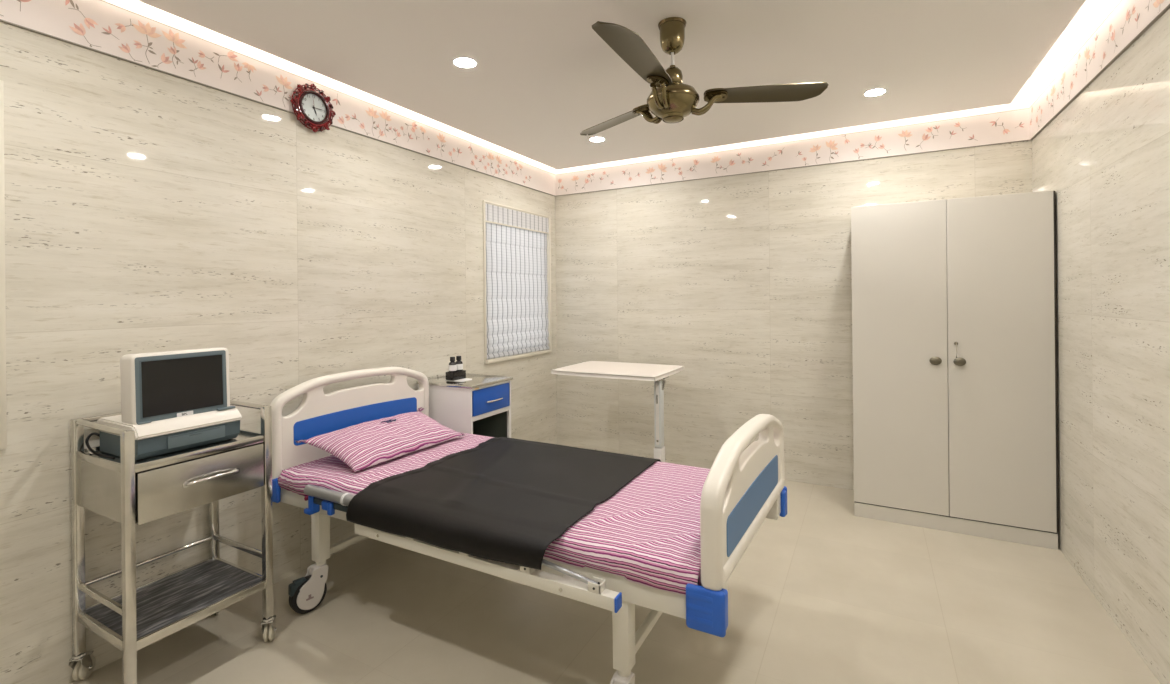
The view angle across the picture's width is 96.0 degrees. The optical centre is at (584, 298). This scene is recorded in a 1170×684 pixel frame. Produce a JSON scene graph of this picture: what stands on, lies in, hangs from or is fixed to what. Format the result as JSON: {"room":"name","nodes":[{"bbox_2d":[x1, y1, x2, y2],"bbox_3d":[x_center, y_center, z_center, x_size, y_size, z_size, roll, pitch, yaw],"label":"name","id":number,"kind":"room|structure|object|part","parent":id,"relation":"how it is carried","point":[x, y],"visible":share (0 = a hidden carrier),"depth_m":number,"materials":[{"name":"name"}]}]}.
{"room":"hospital room","nodes":[
{"label":"hospital room","id":0,"kind":"room"},
{"bbox_2d":[0,22,556,683],"bbox_3d":[-1.598,-0.015,2.757,0.140,2.900,5.300,-1,0,28],"label":"wall","id":1,"kind":"structure","parent":0,"point":[147,210],"depth_m":2.32,"materials":[{"name":"tile"}]},
{"bbox_2d":[0,80,6,449],"bbox_3d":[-2.286,-0.113,1.424,0.118,1.277,0.973,-1,0,28],"label":"door frame","id":2,"kind":"structure","parent":1,"relation":"in","point":[3,399],"depth_m":1.82,"materials":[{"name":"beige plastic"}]},
{"bbox_2d":[0,0,555,195],"bbox_3d":[-1.541,-1.068,2.720,0.013,0.204,5.300,-1,0,28],"label":"trim","id":3,"kind":"structure","parent":1,"relation":"attached to","point":[100,26],"depth_m":2.45,"materials":[{"name":"paper"}]},
{"bbox_2d":[290,83,335,131],"bbox_3d":[-1.456,-1.023,2.829,0.028,0.262,0.262,-1,0,28],"label":"wall clock","id":4,"kind":"object","parent":1,"relation":"attached to","point":[314,108],"visible":1,"depth_m":2.82,"materials":[{"name":"red plastic"}]},
{"bbox_2d":[102,0,554,173],"bbox_3d":[-1.547,-1.268,2.723,0.004,0.195,5.300,-1,0,28],"label":"trim","id":5,"kind":"structure","parent":1,"relation":"attached to","point":[135,6],"depth_m":2.75,"materials":[{"name":"white paint"}]},
{"bbox_2d":[483,200,551,363],"bbox_3d":[-0.596,-0.130,4.553,0.118,1.277,0.973,-1,0,28],"label":"window","id":6,"kind":"structure","parent":1,"relation":"in","point":[486,361],"depth_m":4.46,"materials":[{"name":"beige plastic"}]},
{"bbox_2d":[485,203,548,358],"bbox_3d":[-0.583,-0.137,4.547,0.064,1.232,0.919,-1,0,28],"label":"blind","id":7,"kind":"object","parent":6,"relation":"attached to","point":[516,241],"visible":1,"depth_m":4.50,"materials":[{"name":"fabric"}]},
{"bbox_2d":[138,0,1087,169],"bbox_3d":[0.019,-1.348,1.877,3.965,0.264,5.580,-1,0,28],"label":"ceiling","id":8,"kind":"structure","parent":0,"point":[542,77],"depth_m":2.65,"materials":[{"name":"white paint"}]},
{"bbox_2d":[452,57,476,67],"bbox_3d":[-0.614,-1.207,2.698,0.124,0.006,0.124,-1,0,28],"label":"recessed light","id":9,"kind":"object","parent":8,"relation":"in","point":[463,62],"visible":1,"depth_m":2.69,"materials":[{"name":"white plastic"}]},
{"bbox_2d":[455,58,474,66],"bbox_3d":[-0.614,-1.208,2.698,0.099,0.002,0.099,-1,0,28],"label":"diffuser","id":10,"kind":"object","parent":9,"relation":"attached to","point":[460,62],"depth_m":2.70,"materials":[{"name":"white plastic"}]},
{"bbox_2d":[589,137,604,141],"bbox_3d":[0.092,-1.214,4.022,0.124,0.006,0.124,-1,0,28],"label":"recessed light","id":11,"kind":"object","parent":8,"relation":"in","point":[593,139],"visible":1,"depth_m":4.02,"materials":[{"name":"white plastic"}]},
{"bbox_2d":[591,138,602,140],"bbox_3d":[0.092,-1.215,4.022,0.099,0.002,0.099,-1,0,28],"label":"diffuser","id":12,"kind":"object","parent":11,"relation":"attached to","point":[592,139],"depth_m":4.02,"materials":[{"name":"white plastic"}]},
{"bbox_2d":[580,17,828,134],"bbox_3d":[0.312,-1.002,2.187,1.224,0.432,0.995,-1,0,28],"label":"ceiling fan","id":13,"kind":"object","parent":8,"relation":"hanging from","point":[672,100],"visible":1,"depth_m":2.28,"materials":[{"name":"gold metal"}]},
{"bbox_3d":[0.141,-0.891,2.660,0.133,0.029,0.528,-1,0,-36],"label":"blade","id":14,"kind":"part","parent":13,"relation":"part of","materials":[{"name":"brown metal"}]},
{"bbox_3d":[0.201,-0.908,1.984,0.144,0.046,0.532,-1,0,28],"label":"blade","id":15,"kind":"part","parent":13,"relation":"part of","materials":[{"name":"brown metal"}]},
{"bbox_3d":[0.783,-0.891,2.303,0.510,0.029,0.133,-1,0,8],"label":"blade","id":16,"kind":"part","parent":13,"relation":"part of","materials":[{"name":"brown metal"}]},
{"bbox_2d":[863,88,886,96],"bbox_3d":[1.732,-1.230,3.148,0.124,0.006,0.124,-1,0,28],"label":"recessed light","id":17,"kind":"object","parent":8,"relation":"in","point":[877,91],"visible":1,"depth_m":3.15,"materials":[{"name":"white plastic"}]},
{"bbox_2d":[866,89,884,95],"bbox_3d":[1.732,-1.231,3.148,0.099,0.002,0.099,-1,0,28],"label":"diffuser","id":18,"kind":"object","parent":17,"relation":"attached to","point":[873,92],"depth_m":3.15,"materials":[{"name":"white plastic"}]},
{"bbox_2d":[69,480,1160,683],"bbox_3d":[0.046,1.480,1.877,3.965,0.120,5.600,-1,0,28],"label":"floor","id":19,"kind":"structure","parent":0,"point":[821,593],"depth_m":2.28,"materials":[{"name":"tile"}]},
{"bbox_2d":[68,400,276,683],"bbox_3d":[-1.609,0.941,2.093,0.515,0.988,0.544,-1,0,28],"label":"trolley","id":20,"kind":"object","parent":19,"relation":"on","point":[130,492],"visible":0.98,"depth_m":1.96,"materials":[{"name":"silver metal"}]},
{"bbox_3d":[-1.898,0.890,1.973,0.030,0.877,0.030,-1,0,28],"label":"post","id":21,"kind":"part","parent":20,"relation":"part of","materials":[{"name":"silver metal"}]},
{"bbox_3d":[-1.541,0.886,1.780,0.030,0.877,0.030,-1,0,28],"label":"post","id":22,"kind":"part","parent":20,"relation":"part of","materials":[{"name":"silver metal"}]},
{"bbox_2d":[85,348,241,459],"bbox_3d":[-1.646,0.391,2.071,0.343,0.377,0.385,-1,0,28],"label":"patient monitor","id":23,"kind":"object","parent":20,"relation":"on","point":[172,401],"visible":0.98,"depth_m":1.98,"materials":[{"name":"white plastic"}]},
{"bbox_3d":[-1.777,0.543,1.954,0.221,0.071,0.054,-1,0,28],"label":"power cord","id":24,"kind":"part","parent":23,"relation":"part of","materials":[{"name":"black plastic"}]},
{"bbox_3d":[-1.631,0.476,2.081,0.327,0.050,0.355,-1,0,28],"label":"casing","id":25,"kind":"part","parent":23,"relation":"part of","materials":[{"name":"white plastic"}]},
{"bbox_2d":[76,429,263,472],"bbox_3d":[-1.612,0.580,2.081,0.426,0.028,0.480,-1,0,28],"label":"tray","id":26,"kind":"object","parent":20,"relation":"on","point":[84,457],"depth_m":1.94,"materials":[{"name":"silver metal"}]},
{"bbox_3d":[-1.625,0.458,2.087,0.400,0.021,0.485,-1,0,28],"label":"rail","id":27,"kind":"part","parent":20,"relation":"part of","materials":[{"name":"silver metal"}]},
{"bbox_3d":[-1.618,1.073,2.086,0.398,0.022,0.472,-1,0,28],"label":"rail","id":28,"kind":"part","parent":20,"relation":"part of","materials":[{"name":"silver metal"}]},
{"bbox_2d":[78,557,264,650],"bbox_3d":[-1.607,1.183,2.080,0.421,0.034,0.478,-1,0,28],"label":"shelf","id":29,"kind":"object","parent":20,"relation":"attached to","point":[170,603],"depth_m":2.04,"materials":[{"name":"metal"}]},
{"bbox_3d":[-1.596,0.685,2.074,0.399,0.176,0.424,-1,0,28],"label":"drawer","id":30,"kind":"part","parent":20,"relation":"part of","materials":[{"name":"silver metal"}]},
{"bbox_3d":[-1.397,0.675,1.987,0.037,0.024,0.196,-1,0,28],"label":"handle","id":31,"kind":"part","parent":20,"relation":"part of","materials":[{"name":"silver metal"}]},
{"bbox_3d":[-1.677,0.888,2.381,0.030,0.877,0.030,-1,0,28],"label":"post","id":32,"kind":"part","parent":20,"relation":"part of","materials":[{"name":"silver metal"}]},
{"bbox_3d":[-1.321,0.884,2.189,0.030,0.877,0.030,-1,0,28],"label":"post","id":33,"kind":"part","parent":20,"relation":"part of","materials":[{"name":"silver metal"}]},
{"bbox_2d":[416,373,512,437],"bbox_3d":[-0.788,0.983,3.532,0.493,0.888,0.428,-1,0,28],"label":"bedside cabinet","id":34,"kind":"object","parent":19,"relation":"on","point":[481,405],"visible":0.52,"depth_m":3.38,"materials":[{"name":"white metal"}]},
{"bbox_2d":[445,378,471,381],"bbox_3d":[-0.837,0.537,3.485,0.160,0.006,0.110,-1,0,28],"label":"tray","id":35,"kind":"object","parent":34,"relation":"on","point":[464,379],"visible":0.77,"depth_m":3.45,"materials":[{"name":"white plastic"}]},
{"bbox_2d":[446,370,465,380],"bbox_3d":[-0.855,0.507,3.489,0.068,0.052,0.120,-1,0,28],"label":"caddy","id":36,"kind":"object","parent":35,"relation":"on","point":[457,375],"visible":0.9,"depth_m":3.45,"materials":[{"name":"black plastic"}]},
{"bbox_2d":[449,357,456,372],"bbox_3d":[-0.870,0.457,3.462,0.051,0.145,0.051,-1,0,28],"label":"bottle","id":37,"kind":"object","parent":36,"relation":"in","point":[452,365],"visible":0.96,"depth_m":3.44,"materials":[{"name":"black"}]},
{"bbox_2d":[456,356,462,370],"bbox_3d":[-0.841,0.456,3.515,0.051,0.145,0.051,-1,0,28],"label":"bottle","id":38,"kind":"object","parent":36,"relation":"in","point":[459,362],"visible":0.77,"depth_m":3.50,"materials":[{"name":"black"}]},
{"bbox_3d":[-0.607,0.652,3.429,0.014,0.157,0.368,-1,0,28],"label":"drawer","id":39,"kind":"part","parent":34,"relation":"part of","materials":[{"name":"blue plastic"}]},
{"bbox_3d":[-0.584,0.661,3.429,0.030,0.012,0.162,-1,0,28],"label":"handle","id":40,"kind":"part","parent":34,"relation":"part of","materials":[{"name":"silver metal"}]},
{"bbox_2d":[270,367,786,683],"bbox_3d":[-0.340,0.908,2.429,2.260,1.031,1.076,-1,0,28],"label":"hospital bed","id":41,"kind":"object","parent":19,"relation":"on","point":[742,488],"visible":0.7,"depth_m":1.94,"materials":[{"name":"white plastic"}]},
{"bbox_3d":[-1.233,1.109,2.458,0.058,0.254,0.058,-1,0,28],"label":"leg","id":42,"kind":"part","parent":41,"relation":"part of","materials":[{"name":"white metal"}]},
{"bbox_3d":[-0.713,0.862,2.070,1.184,0.080,0.050,-1,0,28],"label":"rail","id":43,"kind":"part","parent":41,"relation":"part of","materials":[{"name":"grey metal"}]},
{"bbox_3d":[-1.263,0.644,2.954,0.064,0.486,0.978,-1,0,31],"label":"headboard","id":44,"kind":"part","parent":41,"relation":"part of","materials":[{"name":"white plastic"}]},
{"bbox_3d":[-0.414,0.931,1.928,1.185,0.070,0.080,-1,0,28],"label":"guard rail","id":45,"kind":"part","parent":41,"relation":"part of","materials":[{"name":"white metal"}]},
{"bbox_3d":[-0.352,0.931,2.475,2.075,0.085,0.940,-1,0,28],"label":"frame","id":46,"kind":"part","parent":41,"relation":"part of","materials":[{"name":"white metal"}]},
{"bbox_3d":[0.128,1.096,1.724,0.058,0.254,0.058,-1,0,28],"label":"leg","id":47,"kind":"part","parent":41,"relation":"part of","materials":[{"name":"white metal"}]},
{"bbox_3d":[0.611,0.656,1.942,0.064,0.386,0.979,-1,0,31],"label":"footboard","id":48,"kind":"part","parent":41,"relation":"part of","materials":[{"name":"white plastic"}]},
{"bbox_3d":[-0.339,0.852,2.467,2.007,0.071,0.920,-1,0,28],"label":"mattress","id":49,"kind":"object","parent":41,"relation":"on","visible":0},
{"bbox_2d":[278,432,709,595],"bbox_3d":[-0.340,0.854,2.453,2.042,0.107,0.977,-1,0,28],"label":"sheet","id":50,"kind":"object","parent":49,"relation":"on","point":[647,533],"visible":0.41,"depth_m":1.94,"materials":[{"name":"pink fabric"}]},
{"bbox_2d":[296,407,465,471],"bbox_3d":[-1.043,0.732,2.827,0.400,0.142,0.818,-1,0,28],"label":"pillow","id":51,"kind":"object","parent":50,"relation":"on","point":[363,445],"visible":1,"depth_m":2.69,"materials":[{"name":"pink fabric"}]},
{"bbox_2d":[346,437,660,569],"bbox_3d":[-0.301,0.852,2.403,0.992,0.125,1.072,-1,0,28],"label":"sheet","id":52,"kind":"object","parent":50,"relation":"on","point":[501,499],"visible":0.99,"depth_m":2.14,"materials":[{"name":"black fabric"}]},
{"bbox_2d":[551,361,683,461],"bbox_3d":[0.233,0.964,3.850,0.808,0.906,0.735,-1,0,28],"label":"table","id":53,"kind":"object","parent":19,"relation":"on","point":[657,373],"visible":0.67,"depth_m":3.64,"materials":[{"name":"white"}]},
{"bbox_2d":[851,191,1057,549],"bbox_3d":[2.280,0.401,3.362,1.010,1.994,0.540,-1,0,28],"label":"wardrobe","id":54,"kind":"object","parent":19,"relation":"on","point":[954,338],"visible":1,"depth_m":3.13,"materials":[{"name":"beige laminate"}]},
{"bbox_3d":[1.953,0.357,3.286,0.507,1.900,0.018,-1,0,28],"label":"door","id":55,"kind":"part","parent":54,"relation":"part of","materials":[{"name":"beige laminate"}]},
{"bbox_3d":[2.107,0.374,3.170,0.062,0.050,0.038,-1,0,28],"label":"knob","id":56,"kind":"part","parent":54,"relation":"part of","materials":[{"name":"grey metal"}]},
{"bbox_3d":[2.212,0.373,3.113,0.062,0.050,0.038,-1,0,28],"label":"knob","id":57,"kind":"part","parent":54,"relation":"part of","materials":[{"name":"grey metal"}]},
{"bbox_3d":[2.395,0.353,3.047,0.492,1.900,0.018,-1,0,28],"label":"door","id":58,"kind":"part","parent":54,"relation":"part of","materials":[{"name":"beige laminate"}]},
{"bbox_2d":[555,140,1031,489],"bbox_3d":[1.324,-0.043,4.270,3.965,2.900,0.140,-1,0,28],"label":"wall","id":59,"kind":"structure","parent":0,"point":[743,283],"depth_m":4.27,"materials":[{"name":"stone"}]},
{"bbox_2d":[555,108,1029,195],"bbox_3d":[1.277,-1.095,4.202,3.541,0.204,0.013,-1,0,28],"label":"trim","id":60,"kind":"structure","parent":59,"relation":"attached to","point":[1012,126],"depth_m":3.95,"materials":[{"name":"paper"}]},
{"bbox_2d":[555,78,1030,174],"bbox_3d":[1.278,-1.295,4.206,3.557,0.195,0.004,-1,0,28],"label":"trim","id":61,"kind":"structure","parent":59,"relation":"attached to","point":[1022,100],"depth_m":3.89,"materials":[{"name":"white paint"}]},
{"bbox_2d":[1032,8,1169,683],"bbox_3d":[1.661,-0.046,0.996,0.140,2.900,5.300,-1,0,28],"label":"wall","id":62,"kind":"structure","parent":0,"point":[1105,157],"depth_m":2.22,"materials":[{"name":"tile"}]},
{"bbox_2d":[1031,0,1120,105],"bbox_3d":[1.586,-1.298,1.030,0.004,0.195,5.300,-1,0,28],"label":"strip light","id":63,"kind":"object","parent":62,"relation":"attached to","point":[1093,13],"depth_m":2.69,"materials":[{"name":"white paint"}]},
{"bbox_2d":[1030,0,1169,139],"bbox_3d":[1.589,-1.098,1.041,0.013,0.204,5.320,-1,0,28],"label":"trim","id":64,"kind":"structure","parent":62,"relation":"attached to","point":[1129,19],"depth_m":2.37,"materials":[{"name":"paper"}]}
]}

